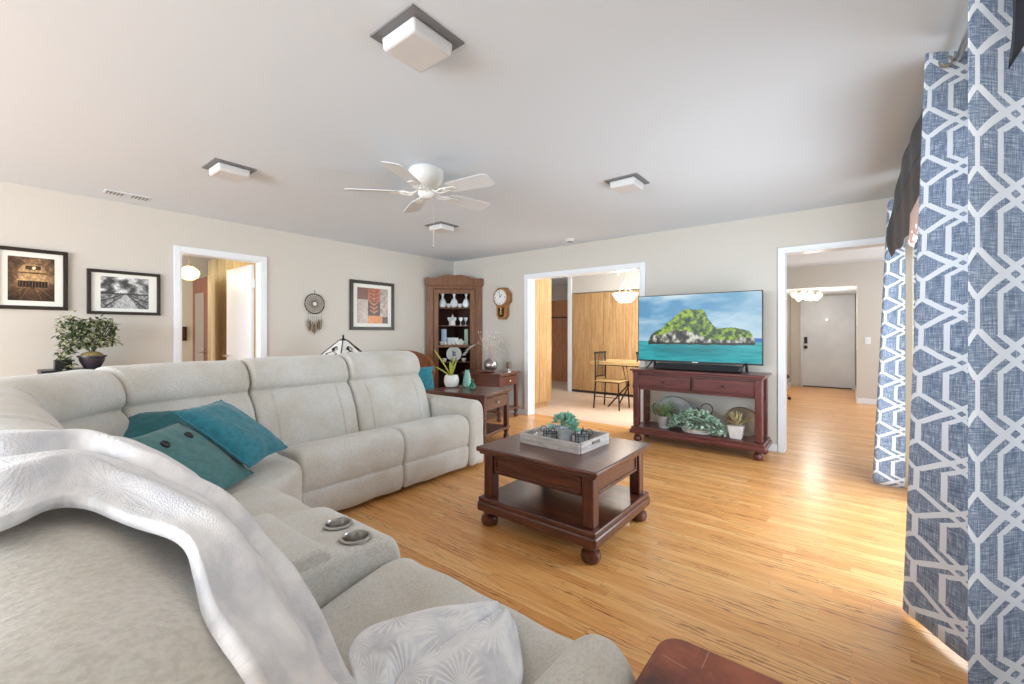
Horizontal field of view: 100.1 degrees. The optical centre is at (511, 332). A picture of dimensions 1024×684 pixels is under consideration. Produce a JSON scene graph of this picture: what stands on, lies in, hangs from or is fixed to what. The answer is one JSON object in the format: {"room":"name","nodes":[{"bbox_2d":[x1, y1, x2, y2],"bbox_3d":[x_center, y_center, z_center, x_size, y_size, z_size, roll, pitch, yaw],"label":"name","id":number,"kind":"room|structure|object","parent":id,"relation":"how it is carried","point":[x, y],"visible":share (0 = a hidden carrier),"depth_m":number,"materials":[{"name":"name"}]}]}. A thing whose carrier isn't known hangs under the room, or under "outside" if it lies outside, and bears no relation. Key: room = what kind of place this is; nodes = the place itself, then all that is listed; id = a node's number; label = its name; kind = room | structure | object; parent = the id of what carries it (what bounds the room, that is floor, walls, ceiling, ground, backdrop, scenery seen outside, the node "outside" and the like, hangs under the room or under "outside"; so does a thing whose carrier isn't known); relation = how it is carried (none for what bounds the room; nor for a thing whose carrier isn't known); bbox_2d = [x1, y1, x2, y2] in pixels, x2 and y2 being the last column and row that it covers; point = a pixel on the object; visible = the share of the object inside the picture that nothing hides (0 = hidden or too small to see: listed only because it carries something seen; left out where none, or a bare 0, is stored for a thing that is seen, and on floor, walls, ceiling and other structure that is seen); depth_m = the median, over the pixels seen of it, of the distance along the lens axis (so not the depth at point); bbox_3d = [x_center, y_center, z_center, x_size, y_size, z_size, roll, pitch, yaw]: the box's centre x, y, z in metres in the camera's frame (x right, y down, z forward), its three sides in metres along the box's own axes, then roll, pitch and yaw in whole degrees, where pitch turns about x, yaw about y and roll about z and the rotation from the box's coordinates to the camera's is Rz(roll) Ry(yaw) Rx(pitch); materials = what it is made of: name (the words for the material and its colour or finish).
{"room":"living room","nodes":[
{"label":"living room","id":0,"kind":"room"},
{"bbox_2d":[76,355,106,367],"bbox_3d":[-3.596,0.245,3.673,0.190,0.108,0.190,0,0,38],"label":"bowl","id":1,"kind":"object","parent":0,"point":[87,361],"depth_m":3.62,"materials":[{"name":"grey ceramic"}]},
{"bbox_2d":[182,256,214,361],"bbox_3d":[-5.097,0.000,4.742,2.920,2.440,4.100,0,0,38],"label":"wall","id":2,"kind":"structure","parent":0,"point":[201,264],"depth_m":6.86,"materials":[{"name":"grey paint"}]},
{"bbox_2d":[182,327,186,340],"bbox_3d":[-5.231,0.010,6.736,0.033,0.220,0.200,0,0,38],"label":"picture","id":3,"kind":"object","parent":2,"relation":"attached to","point":[184,329],"visible":0.44,"depth_m":6.78,"materials":[{"name":"black"}]},
{"bbox_2d":[182,329,184,338],"bbox_3d":[-5.219,0.010,6.726,0.002,0.160,0.140,0,0,38],"label":"print","id":4,"kind":"object","parent":3,"relation":"attached to","point":[183,330],"depth_m":6.77,"materials":[{"name":"brown paper"}]},
{"bbox_2d":[193,276,210,360],"bbox_3d":[-4.548,0.205,6.219,0.665,2.010,0.122,0,0,38],"label":"door","id":5,"kind":"structure","parent":2,"relation":"in","point":[201,286],"depth_m":6.14,"materials":[{"name":"brown wood"}]},
{"bbox_2d":[208,259,255,360],"bbox_3d":[-3.917,0.015,6.167,2.603,2.350,0.074,0,0,38],"label":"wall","id":6,"kind":"structure","parent":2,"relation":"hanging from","point":[217,268],"depth_m":6.59,"materials":[{"name":"beige paint"}]},
{"bbox_2d":[0,181,453,377],"bbox_3d":[-3.999,0.000,3.680,0.120,2.440,9.800,0,0,38],"label":"wall","id":7,"kind":"structure","parent":0,"point":[95,233],"depth_m":4.29,"materials":[{"name":"grey paint"}]},
{"bbox_2d":[0,245,67,310],"bbox_3d":[-3.993,-0.448,3.567,0.028,0.505,0.420,0,0,38],"label":"framed picture","id":8,"kind":"object","parent":7,"relation":"attached to","point":[30,279],"visible":1,"depth_m":3.57,"materials":[{"name":"black"}]},
{"bbox_2d":[8,255,54,301],"bbox_3d":[-3.994,-0.448,3.567,0.001,0.361,0.260,0,0,38],"label":"print","id":9,"kind":"object","parent":8,"relation":"attached to","point":[29,278],"depth_m":3.57},
{"bbox_2d":[87,268,160,315],"bbox_3d":[-3.629,-0.374,4.027,0.028,0.406,0.519,0,0,38],"label":"framed picture","id":10,"kind":"object","parent":7,"relation":"attached to","point":[113,292],"visible":1,"depth_m":4.01,"materials":[{"name":"black"}]},
{"bbox_2d":[101,276,148,308],"bbox_3d":[-3.629,-0.374,4.027,0.001,0.290,0.339,0,0,38],"label":"print","id":11,"kind":"object","parent":10,"relation":"attached to","point":[116,292],"depth_m":4.02},
{"bbox_2d":[174,245,266,361],"bbox_3d":[-3.184,0.168,4.702,0.148,2.105,0.875,0,0,38],"label":"trim","id":12,"kind":"structure","parent":7,"relation":"attached to","point":[261,262],"depth_m":4.71,"materials":[{"name":"white paint"}]},
{"bbox_2d":[223,265,254,360],"bbox_3d":[-3.346,0.205,5.227,0.782,2.010,0.107,0,0,38],"label":"door","id":13,"kind":"structure","parent":7,"relation":"in","point":[240,281],"depth_m":5.20,"materials":[{"name":"white paint"}]},
{"bbox_2d":[304,291,324,334],"bbox_3d":[-2.500,-0.259,5.439,0.017,0.562,0.260,0,0,38],"label":"catcher","id":14,"kind":"object","parent":7,"relation":"hanging from","point":[310,326],"visible":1,"depth_m":5.43,"materials":[{"name":"black fabric"}]},
{"bbox_2d":[349,279,393,329],"bbox_3d":[-1.980,-0.387,6.107,0.028,0.690,0.713,0,0,38],"label":"framed picture","id":15,"kind":"object","parent":7,"relation":"attached to","point":[371,304],"visible":1,"depth_m":6.08,"materials":[{"name":"black"}]},
{"bbox_2d":[357,287,387,323],"bbox_3d":[-1.980,-0.387,6.108,0.001,0.500,0.499,0,0,38],"label":"print","id":16,"kind":"object","parent":15,"relation":"attached to","point":[372,303],"depth_m":6.10},
{"bbox_2d":[0,0,967,285],"bbox_3d":[-0.775,-1.270,3.932,10.700,0.100,14.200,0,0,38],"label":"ceiling","id":17,"kind":"structure","parent":0,"point":[729,110],"depth_m":2.37,"materials":[{"name":"white paint"}]},
{"bbox_2d":[103,189,150,200],"bbox_3d":[-3.400,-1.215,3.792,0.140,0.010,0.300,0,0,38],"label":"ceiling vent","id":18,"kind":"object","parent":17,"relation":"in","point":[107,191],"visible":1,"depth_m":3.78,"materials":[{"name":"white metal"}]},
{"bbox_2d":[182,256,199,279],"bbox_3d":[-4.349,-0.965,5.782,0.236,0.510,0.236,0,0,38],"label":"globe lamp","id":19,"kind":"object","parent":17,"relation":"hanging from","point":[189,272],"visible":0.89,"depth_m":5.72,"materials":[{"name":"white glass"}]},
{"bbox_2d":[202,158,256,182],"bbox_3d":[-2.090,-1.188,3.175,0.272,0.065,0.272,0,0,38],"label":"ceiling light","id":20,"kind":"object","parent":17,"relation":"attached to","point":[219,168],"visible":1,"depth_m":3.12,"materials":[{"name":"white glass"}]},
{"bbox_2d":[209,162,249,182],"bbox_3d":[-2.090,-1.183,3.175,0.208,0.057,0.208,0,0,38],"label":"diffuser","id":21,"kind":"object","parent":20,"relation":"attached to","point":[223,170],"depth_m":3.13,"materials":[{"name":"white"}]},
{"bbox_2d":[370,3,463,72],"bbox_3d":[-0.391,-1.188,1.777,0.272,0.065,0.272,0,0,38],"label":"ceiling light","id":22,"kind":"object","parent":17,"relation":"attached to","point":[413,37],"visible":1,"depth_m":1.72,"materials":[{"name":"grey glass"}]},
{"bbox_2d":[382,17,451,72],"bbox_3d":[-0.391,-1.183,1.777,0.208,0.057,0.208,0,0,38],"label":"diffuser","id":23,"kind":"object","parent":22,"relation":"attached to","point":[416,42],"depth_m":1.73,"materials":[{"name":"white"}]},
{"bbox_2d":[345,161,494,246],"bbox_3d":[-0.615,-0.931,3.210,1.107,0.578,1.107,0,0,38],"label":"ceiling fan","id":24,"kind":"object","parent":17,"relation":"hanging from","point":[424,178],"visible":1,"depth_m":3.11,"materials":[{"name":"white"}]},
{"bbox_2d":[424,221,458,233],"bbox_3d":[-0.798,-1.188,4.869,0.272,0.065,0.272,0,0,38],"label":"ceiling light","id":25,"kind":"object","parent":17,"relation":"attached to","point":[441,227],"visible":1,"depth_m":4.80,"materials":[{"name":"white glass"}]},
{"bbox_2d":[429,223,453,233],"bbox_3d":[-0.798,-1.183,4.869,0.208,0.057,0.208,0,0,38],"label":"diffuser","id":26,"kind":"object","parent":25,"relation":"attached to","point":[442,228],"depth_m":4.81,"materials":[{"name":"white"}]},
{"bbox_2d":[565,238,574,241],"bbox_3d":[0.751,-1.201,5.568,0.130,0.038,0.130,0,0,38],"label":"smoke detector","id":27,"kind":"object","parent":17,"relation":"attached to","point":[566,239],"visible":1,"depth_m":5.52,"materials":[{"name":"white plastic"}]},
{"bbox_2d":[612,272,637,302],"bbox_3d":[1.780,-0.849,6.755,0.400,0.737,0.400,0,0,-7],"label":"pendant lamp","id":28,"kind":"object","parent":17,"relation":"hanging from","point":[622,297],"visible":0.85,"depth_m":6.64,"materials":[{"name":"white glass"}]},
{"bbox_2d":[604,173,649,193],"bbox_3d":[0.924,-1.188,3.453,0.272,0.065,0.272,0,0,38],"label":"ceiling light","id":29,"kind":"object","parent":17,"relation":"attached to","point":[633,182],"visible":1,"depth_m":3.39,"materials":[{"name":"white glass"}]},
{"bbox_2d":[610,176,643,193],"bbox_3d":[0.924,-1.183,3.453,0.208,0.057,0.208,0,0,38],"label":"diffuser","id":30,"kind":"object","parent":29,"relation":"attached to","point":[628,184],"depth_m":3.39,"materials":[{"name":"white"}]},
{"bbox_2d":[551,284,628,300],"bbox_3d":[0.745,0.000,8.788,7.050,2.440,4.100,0,0,38],"label":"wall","id":31,"kind":"structure","parent":0,"point":[558,292],"depth_m":10.91,"materials":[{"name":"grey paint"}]},
{"bbox_2d":[551,300,567,381],"bbox_3d":[1.245,0.195,10.909,0.700,2.050,0.055,0,0,38],"label":"door","id":32,"kind":"structure","parent":31,"relation":"in","point":[559,309],"depth_m":10.92,"materials":[{"name":"brown wood"}]},
{"bbox_2d":[572,270,639,293],"bbox_3d":[2.936,0.000,8.583,3.260,2.440,1.500,0,0,38],"label":"wall","id":33,"kind":"structure","parent":0,"point":[607,282],"depth_m":8.53,"materials":[{"name":"grey paint"}]},
{"bbox_2d":[568,277,571,390],"bbox_3d":[1.207,0.000,8.977,0.080,2.440,0.030,0,0,38],"label":"trim","id":34,"kind":"structure","parent":33,"relation":"attached to","point":[569,278],"depth_m":8.96,"materials":[{"name":"white paint"}]},
{"bbox_2d":[337,380,967,683],"bbox_3d":[-0.030,1.245,4.872,10.700,0.050,16.600,0,0,38],"label":"floor","id":35,"kind":"structure","parent":0,"point":[787,567],"depth_m":2.37,"materials":[{"name":"brown wood"}]},
{"bbox_2d":[37,366,102,373],"bbox_3d":[-3.646,0.760,3.643,0.310,0.920,0.500,0,0,38],"label":"plant stand","id":36,"kind":"object","parent":35,"relation":"on","point":[39,371],"visible":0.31,"depth_m":3.45,"materials":[{"name":"black plastic"}]},
{"bbox_2d":[53,359,71,369],"bbox_3d":[-3.689,0.259,3.524,0.100,0.080,0.100,0,0,38],"label":"box","id":37,"kind":"object","parent":36,"relation":"on","point":[57,365],"visible":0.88,"depth_m":3.49,"materials":[{"name":"black plastic"}]},
{"bbox_2d":[51,310,122,369],"bbox_3d":[-3.599,0.065,3.651,0.294,0.514,0.446,0,0,38],"label":"potted plant","id":38,"kind":"object","parent":36,"relation":"on","point":[90,359],"visible":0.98,"depth_m":3.61,"materials":[{"name":"green plant"}]},
{"bbox_2d":[0,350,635,683],"bbox_3d":[-0.702,0.693,2.309,3.386,1.050,3.120,0,0,38],"label":"sectional sofa","id":39,"kind":"object","parent":35,"relation":"on","point":[87,597],"visible":0.78,"depth_m":1.28,"materials":[{"name":"fabric"}]},
{"bbox_2d":[123,409,187,437],"bbox_3d":[-1.880,0.564,2.345,0.447,0.246,0.358,0,0,-27],"label":"throw pillow","id":40,"kind":"object","parent":39,"relation":"on","point":[144,423],"visible":0.16,"depth_m":2.34,"materials":[{"name":"teal fabric"}]},
{"bbox_2d":[130,421,253,489],"bbox_3d":[-1.518,0.600,2.013,0.373,0.291,0.467,0,0,-8],"label":"throw pillow","id":41,"kind":"object","parent":39,"relation":"on","point":[180,442],"visible":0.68,"depth_m":2.02,"materials":[{"name":"teal fabric"}]},
{"bbox_2d":[171,400,287,467],"bbox_3d":[-1.526,0.539,2.358,0.395,0.296,0.388,0,0,-2],"label":"throw pillow","id":42,"kind":"object","parent":41,"relation":"on","point":[245,440],"visible":0.99,"depth_m":2.25,"materials":[{"name":"teal fabric"}]},
{"bbox_2d":[0,429,522,683],"bbox_3d":[-0.528,0.439,0.629,1.245,0.594,0.792,0,0,-13],"label":"throw blanket","id":43,"kind":"object","parent":39,"relation":"on","point":[254,602],"visible":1,"depth_m":0.49,"materials":[{"name":"white fabric"}]},
{"bbox_2d":[391,350,434,382],"bbox_3d":[-1.461,0.731,5.771,0.828,0.979,0.757,0,0,-24],"label":"wicker chair","id":44,"kind":"object","parent":35,"relation":"on","point":[425,361],"visible":0.1,"depth_m":6.04,"materials":[{"name":"brown wicker"}]},
{"bbox_2d":[418,366,433,389],"bbox_3d":[-1.216,0.620,5.712,0.367,0.340,0.155,0,0,-23],"label":"throw pillow","id":45,"kind":"object","parent":44,"relation":"on","point":[425,373],"visible":0.51,"depth_m":5.70,"materials":[{"name":"teal fabric"}]},
{"bbox_2d":[425,275,482,388],"bbox_3d":[-0.947,0.145,7.080,0.930,2.150,0.497,0,0,-7],"label":"tall cabinet","id":46,"kind":"object","parent":35,"relation":"on","point":[453,306],"visible":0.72,"depth_m":6.88,"materials":[{"name":"brown wood"}]},
{"bbox_2d":[425,385,511,443],"bbox_3d":[-0.487,0.930,4.891,0.781,0.580,0.620,0,0,26],"label":"end table","id":47,"kind":"object","parent":35,"relation":"on","point":[490,398],"visible":0.54,"depth_m":4.73,"materials":[{"name":"brown wood"}]},
{"bbox_2d":[434,350,458,387],"bbox_3d":[-0.761,0.417,5.079,0.281,0.444,0.176,0,0,24],"label":"potted plant","id":48,"kind":"object","parent":47,"relation":"on","point":[451,380],"visible":1,"depth_m":5.01,"materials":[{"name":"green plant"}]},
{"bbox_2d":[463,370,470,386],"bbox_3d":[-0.532,0.539,5.092,0.110,0.200,0.110,0,0,38],"label":"glass vase","id":49,"kind":"object","parent":47,"relation":"on","point":[467,378],"visible":0.9,"depth_m":5.06,"materials":[{"name":"teal glass"}]},
{"bbox_2d":[469,379,475,388],"bbox_3d":[-0.452,0.582,4.888,0.076,0.114,0.076,0,0,38],"label":"perfume bottle","id":50,"kind":"object","parent":47,"relation":"on","point":[472,385],"visible":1,"depth_m":4.87,"materials":[{"name":"green glass"}]},
{"bbox_2d":[483,423,509,438],"bbox_3d":[-0.488,1.085,4.891,0.750,0.030,0.590,0,0,26],"label":"shelf","id":51,"kind":"object","parent":47,"relation":"attached to","point":[492,428],"depth_m":4.82,"materials":[{"name":"brown wood"}]},
{"bbox_2d":[462,369,519,421],"bbox_3d":[-0.301,0.890,6.236,0.661,0.660,0.560,0,0,30],"label":"end table","id":52,"kind":"object","parent":35,"relation":"on","point":[498,378],"visible":0.64,"depth_m":6.04,"materials":[{"name":"brown wood"}]},
{"bbox_2d":[464,331,502,369],"bbox_3d":[-0.379,0.261,6.362,0.624,0.595,0.422,0,0,22],"label":"vase","id":53,"kind":"object","parent":52,"relation":"on","point":[490,363],"visible":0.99,"depth_m":6.25,"materials":[{"name":"silver metal"}]},
{"bbox_2d":[478,370,494,372],"bbox_3d":[-0.363,0.545,6.030,0.250,0.028,0.250,0,0,38],"label":"wooden dish","id":54,"kind":"object","parent":52,"relation":"on","point":[482,371],"visible":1,"depth_m":6.08,"materials":[{"name":"red wood"}]},
{"bbox_2d":[487,405,518,413],"bbox_3d":[-0.302,1.085,6.236,0.630,0.030,0.530,0,0,30],"label":"shelf","id":55,"kind":"object","parent":52,"relation":"attached to","point":[499,411],"depth_m":6.00,"materials":[{"name":"brown wood"}]},
{"bbox_2d":[506,362,511,371],"bbox_3d":[-0.047,0.489,6.188,0.084,0.140,0.084,0,0,38],"label":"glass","id":56,"kind":"object","parent":52,"relation":"on","point":[508,364],"visible":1,"depth_m":6.16,"materials":[{"name":"clear glass"}]},
{"bbox_2d":[534,279,550,408],"bbox_3d":[0.194,0.070,7.094,0.612,2.300,0.740,0,0,38],"label":"pantry cabinet","id":57,"kind":"object","parent":35,"relation":"on","point":[542,288],"visible":0.23,"depth_m":6.99,"materials":[{"name":"brown wood"}]},
{"bbox_2d":[476,433,650,563],"bbox_3d":[0.341,0.971,2.773,0.850,0.498,0.770,0,0,38],"label":"coffee table","id":58,"kind":"object","parent":35,"relation":"on","point":[574,498],"visible":0.91,"depth_m":2.55,"materials":[{"name":"brown wood"}]},
{"bbox_2d":[479,480,648,538],"bbox_3d":[0.341,1.055,2.773,0.825,0.030,0.755,0,0,38],"label":"shelf","id":59,"kind":"object","parent":58,"relation":"attached to","point":[559,511],"depth_m":2.59,"materials":[{"name":"brown wood"}]},
{"bbox_2d":[520,424,608,454],"bbox_3d":[0.346,0.689,2.827,0.466,0.065,0.376,0,0,40],"label":"serving tray","id":60,"kind":"object","parent":58,"relation":"on","point":[597,439],"visible":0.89,"depth_m":2.71,"materials":[{"name":"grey wood"}]},
{"bbox_2d":[541,425,559,438],"bbox_3d":[0.256,0.664,2.859,0.098,0.094,0.098,0,0,-30],"label":"candle holder","id":61,"kind":"object","parent":60,"relation":"on","point":[552,433],"visible":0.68,"depth_m":2.83,"materials":[{"name":"metal"}]},
{"bbox_2d":[544,429,556,438],"bbox_3d":[0.256,0.681,2.859,0.088,0.060,0.088,0,0,38],"label":"cup","id":62,"kind":"object","parent":61,"relation":"on","point":[552,433],"depth_m":2.82,"materials":[{"name":"metal"}]},
{"bbox_2d":[547,411,580,441],"bbox_3d":[0.356,0.612,2.819,0.226,0.198,0.217,0,0,38],"label":"potted succulent","id":63,"kind":"object","parent":60,"relation":"on","point":[564,433],"visible":0.98,"depth_m":2.78,"materials":[{"name":"green plant"}]},
{"bbox_2d":[556,427,573,441],"bbox_3d":[0.347,0.668,2.813,0.112,0.086,0.112,0,0,38],"label":"pot","id":64,"kind":"object","parent":63,"relation":"on","point":[563,433],"depth_m":2.77,"materials":[{"name":"ceramic"}]},
{"bbox_2d":[539,435,590,442],"bbox_3d":[0.346,0.717,2.827,0.450,0.010,0.360,0,0,40],"label":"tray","id":65,"kind":"object","parent":60,"relation":"on","point":[573,436],"depth_m":2.89,"materials":[{"name":"grey wood"}]},
{"bbox_2d":[572,427,592,442],"bbox_3d":[0.454,0.664,2.779,0.098,0.094,0.098,0,0,-30],"label":"candle holder","id":66,"kind":"object","parent":60,"relation":"on","point":[582,436],"visible":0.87,"depth_m":2.75,"materials":[{"name":"metal"}]},
{"bbox_2d":[576,432,588,442],"bbox_3d":[0.454,0.681,2.779,0.088,0.060,0.088,0,0,38],"label":"cup","id":67,"kind":"object","parent":66,"relation":"on","point":[580,436],"depth_m":2.75,"materials":[{"name":"metal"}]},
{"bbox_2d":[572,290,639,396],"bbox_3d":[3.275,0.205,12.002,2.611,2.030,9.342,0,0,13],"label":"closet","id":68,"kind":"object","parent":35,"relation":"on","point":[600,322],"visible":0.39,"depth_m":8.52,"materials":[{"name":"brown wood"}]},
{"bbox_2d":[593,351,629,410],"bbox_3d":[1.610,0.757,6.941,0.464,0.908,0.404,0,0,38],"label":"chair","id":69,"kind":"object","parent":35,"relation":"on","point":[605,380],"visible":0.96,"depth_m":6.95,"materials":[{"name":"black metal"}]},
{"bbox_2d":[590,359,639,406],"bbox_3d":[1.959,0.842,7.060,1.120,0.753,0.720,0,0,38],"label":"kitchen table","id":70,"kind":"object","parent":35,"relation":"on","point":[609,362],"visible":0.53,"depth_m":7.00,"materials":[{"name":"brown wood"}]},
{"bbox_2d":[629,366,771,460],"bbox_3d":[1.979,0.811,4.593,1.340,0.818,0.433,0,0,38],"label":"console table","id":71,"kind":"object","parent":35,"relation":"on","point":[752,385],"visible":0.99,"depth_m":4.37,"materials":[{"name":"red wood"}]},
{"bbox_2d":[644,399,681,428],"bbox_3d":[1.691,0.885,4.742,0.445,0.328,0.451,0,0,38],"label":"potted grass","id":72,"kind":"object","parent":71,"relation":"on","point":[664,413],"depth_m":4.71,"materials":[{"name":"plant"}]},
{"bbox_2d":[657,415,669,428],"bbox_3d":[1.679,0.982,4.743,0.140,0.135,0.140,0,0,38],"label":"pot","id":73,"kind":"object","parent":72,"relation":"on","point":[663,419],"depth_m":4.70,"materials":[{"name":"ceramic"}]},
{"bbox_2d":[653,396,698,426],"bbox_3d":[1.832,0.877,4.798,0.518,0.360,0.114,0,0,38],"label":"round tray","id":74,"kind":"object","parent":71,"relation":"on","point":[679,401],"visible":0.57,"depth_m":4.79,"materials":[{"name":"metal"}]},
{"bbox_2d":[664,408,727,436],"bbox_3d":[1.924,0.922,4.487,0.623,0.256,0.293,0,0,38],"label":"trailing plant","id":75,"kind":"object","parent":71,"relation":"on","point":[689,418],"visible":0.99,"depth_m":4.44,"materials":[{"name":"green plant"}]},
{"bbox_2d":[682,426,711,434],"bbox_3d":[1.941,1.027,4.510,0.308,0.045,0.176,0,0,38],"label":"bowl","id":76,"kind":"object","parent":75,"relation":"on","point":[698,431],"depth_m":4.47,"materials":[{"name":"white ceramic"}]},
{"bbox_2d":[656,363,742,372],"bbox_3d":[1.970,0.367,4.562,0.860,0.066,0.082,0,0,38],"label":"soundbar","id":77,"kind":"object","parent":71,"relation":"on","point":[673,366],"visible":1,"depth_m":4.51,"materials":[{"name":"black plastic"}]},
{"bbox_2d":[638,290,762,372],"bbox_3d":[1.989,-0.014,4.651,1.280,0.828,0.231,0,0,38],"label":"television","id":78,"kind":"object","parent":71,"relation":"on","point":[715,327],"visible":1,"depth_m":4.59,"materials":[{"name":"black plastic"}]},
{"bbox_2d":[631,421,769,447],"bbox_3d":[1.980,1.067,4.594,1.310,0.035,0.400,0,0,38],"label":"shelf","id":79,"kind":"object","parent":71,"relation":"attached to","point":[645,427],"depth_m":4.40,"materials":[{"name":"red wood"}]},
{"bbox_2d":[721,411,753,439],"bbox_3d":[2.235,0.911,4.286,0.319,0.278,0.303,0,0,38],"label":"aloe","id":80,"kind":"object","parent":71,"relation":"on","point":[735,429],"visible":1,"depth_m":4.24,"materials":[{"name":"white ceramic"}]},
{"bbox_2d":[727,423,744,439],"bbox_3d":[2.235,0.985,4.277,0.138,0.130,0.138,0,0,38],"label":"pot","id":81,"kind":"object","parent":80,"relation":"on","point":[736,431],"depth_m":4.23,"materials":[{"name":"white ceramic"}]},
{"bbox_2d":[725,407,754,435],"bbox_3d":[2.349,0.901,4.372,0.330,0.312,0.103,0,0,38],"label":"round tray","id":82,"kind":"object","parent":71,"relation":"on","point":[749,430],"visible":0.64,"depth_m":4.36,"materials":[{"name":"brown wood"}]},
{"bbox_2d":[634,638,784,683],"bbox_3d":[0.350,0.920,0.514,0.520,0.600,0.560,0,0,38],"label":"side table","id":83,"kind":"object","parent":35,"relation":"on","point":[673,661],"visible":1,"depth_m":0.79,"materials":[{"name":"wood"}]},
{"bbox_3d":[-1.947,0.952,4.950,0.500,0.535,0.500,0,0,38],"label":"table","id":84,"kind":"object","parent":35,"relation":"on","visible":0},
{"bbox_2d":[321,335,362,354],"bbox_3d":[-1.946,0.351,4.950,0.646,0.665,0.563,0,0,14],"label":"table lamp","id":85,"kind":"object","parent":84,"relation":"on","point":[343,345],"visible":0.48,"depth_m":4.84,"materials":[{"name":"white glass"}]},
{"bbox_2d":[454,197,893,451],"bbox_3d":[2.043,0.000,5.041,7.660,2.440,0.140,0,0,38],"label":"wall","id":86,"kind":"structure","parent":0,"point":[737,255],"depth_m":4.87,"materials":[{"name":"grey paint"}]},
{"bbox_2d":[493,287,511,319],"bbox_3d":[-0.151,-0.454,6.611,0.305,0.487,0.123,0,0,38],"label":"wall clock","id":87,"kind":"object","parent":86,"relation":"attached to","point":[502,297],"visible":1,"depth_m":6.56,"materials":[{"name":"brown wood"}]},
{"bbox_2d":[524,262,645,421],"bbox_3d":[0.957,0.173,5.897,1.851,2.093,0.168,0,0,38],"label":"trim","id":88,"kind":"structure","parent":86,"relation":"attached to","point":[529,279],"depth_m":6.37,"materials":[{"name":"white paint"}]},
{"bbox_2d":[509,409,776,451],"bbox_3d":[0.859,1.183,5.882,4.760,0.075,0.014,0,0,38],"label":"baseboard","id":89,"kind":"structure","parent":86,"relation":"attached to","point":[773,447],"depth_m":4.44,"materials":[{"name":"white paint"}]},
{"bbox_2d":[778,237,885,452],"bbox_3d":[3.181,0.175,4.134,1.040,2.090,0.168,0,0,38],"label":"trim","id":90,"kind":"structure","parent":86,"relation":"attached to","point":[783,252],"depth_m":4.37,"materials":[{"name":"white paint"}]},
{"bbox_2d":[787,290,856,389],"bbox_3d":[6.328,0.120,8.829,1.350,2.200,2.300,0,0,38],"label":"wall","id":91,"kind":"structure","parent":0,"point":[793,306],"depth_m":9.94,"materials":[{"name":"grey paint"}]},
{"bbox_2d":[803,297,851,388],"bbox_3d":[7.028,0.220,9.566,0.892,2.000,0.135,0,0,38],"label":"door","id":92,"kind":"structure","parent":91,"relation":"in","point":[827,322],"depth_m":9.58,"materials":[{"name":"grey paint"}]},
{"bbox_2d":[800,295,854,388],"bbox_3d":[7.041,0.200,9.591,0.980,2.040,0.060,0,0,38],"label":"trim","id":93,"kind":"structure","parent":91,"relation":"attached to","point":[852,296],"depth_m":9.40,"materials":[{"name":"grey paint"}]},
{"bbox_2d":[787,286,856,296],"bbox_3d":[6.328,-0.915,8.829,1.190,0.130,2.300,0,0,38],"label":"ceiling","id":94,"kind":"structure","parent":0,"point":[848,289],"depth_m":8.58,"materials":[{"name":"white paint"}]},
{"bbox_2d":[791,289,822,300],"bbox_3d":[5.834,-0.748,8.494,0.523,0.205,0.548,0,0,38],"label":"chandelier","id":95,"kind":"object","parent":94,"relation":"hanging from","point":[810,295],"visible":1,"depth_m":8.37,"materials":[{"name":"white glass"}]},
{"bbox_2d":[787,261,883,398],"bbox_3d":[6.366,0.000,7.268,3.650,2.440,0.100,0,0,38],"label":"wall","id":96,"kind":"structure","parent":0,"point":[867,276],"depth_m":7.43,"materials":[{"name":"grey paint"}]},
{"bbox_2d":[787,381,876,404],"bbox_3d":[7.045,1.175,8.124,3.650,0.090,2.315,0,0,38],"label":"baseboard","id":97,"kind":"structure","parent":96,"relation":"attached to","point":[858,400],"depth_m":7.42,"materials":[{"name":"white paint"}]},
{"bbox_2d":[865,337,870,343],"bbox_3d":[6.122,0.130,7.386,0.080,0.120,0.018,0,0,38],"label":"light switch","id":98,"kind":"object","parent":96,"relation":"attached to","point":[867,339],"visible":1,"depth_m":7.38,"materials":[{"name":"white paint"}]},
{"bbox_3d":[0.602,0.000,-0.062,0.120,2.440,9.650,0,0,38],"label":"wall","id":99,"kind":"structure","parent":0,"visible":0},
{"bbox_2d":[872,199,917,488],"bbox_3d":[3.016,0.075,3.376,0.159,2.250,0.269,0,0,-29],"label":"window curtain","id":100,"kind":"object","parent":99,"relation":"hanging from","point":[894,390],"visible":0.74,"depth_m":3.35,"materials":[{"name":"fabric"}]},
{"bbox_2d":[938,25,967,67],"bbox_3d":[2.008,-1.112,1.949,0.174,0.066,4.399,0,0,38],"label":"curtain rod","id":101,"kind":"object","parent":99,"relation":"attached to","point":[964,42],"visible":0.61,"depth_m":1.70,"materials":[{"name":"silver metal"}]},
{"bbox_2d":[886,108,922,256],"bbox_3d":[2.354,-0.803,2.537,0.146,0.627,1.581,0,0,38],"label":"valance","id":102,"kind":"object","parent":101,"relation":"hanging from","point":[903,222],"visible":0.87,"depth_m":2.47,"materials":[{"name":"fabric"}]},
{"bbox_2d":[902,51,967,661],"bbox_3d":[1.760,0.022,1.742,0.249,2.355,0.442,0,0,38],"label":"window curtain","id":103,"kind":"object","parent":101,"relation":"hanging from","point":[935,586],"visible":0.59,"depth_m":1.74,"materials":[{"name":"fabric"}]},
{"bbox_2d":[968,0,1023,683],"bbox_3d":[1.330,0.015,1.109,0.454,2.390,0.111,0,0,-30],"label":"window curtain","id":104,"kind":"object","parent":101,"relation":"hanging from","point":[995,91],"visible":0.94,"depth_m":1.04,"materials":[{"name":"fabric"}]},
{"bbox_2d":[1008,0,1023,68],"bbox_3d":[1.182,-0.860,0.947,0.174,0.550,0.023,0,0,2],"label":"scarf","id":105,"kind":"object","parent":101,"relation":"hanging from","point":[1017,41],"visible":1,"depth_m":0.94,"materials":[{"name":"grey fabric"}]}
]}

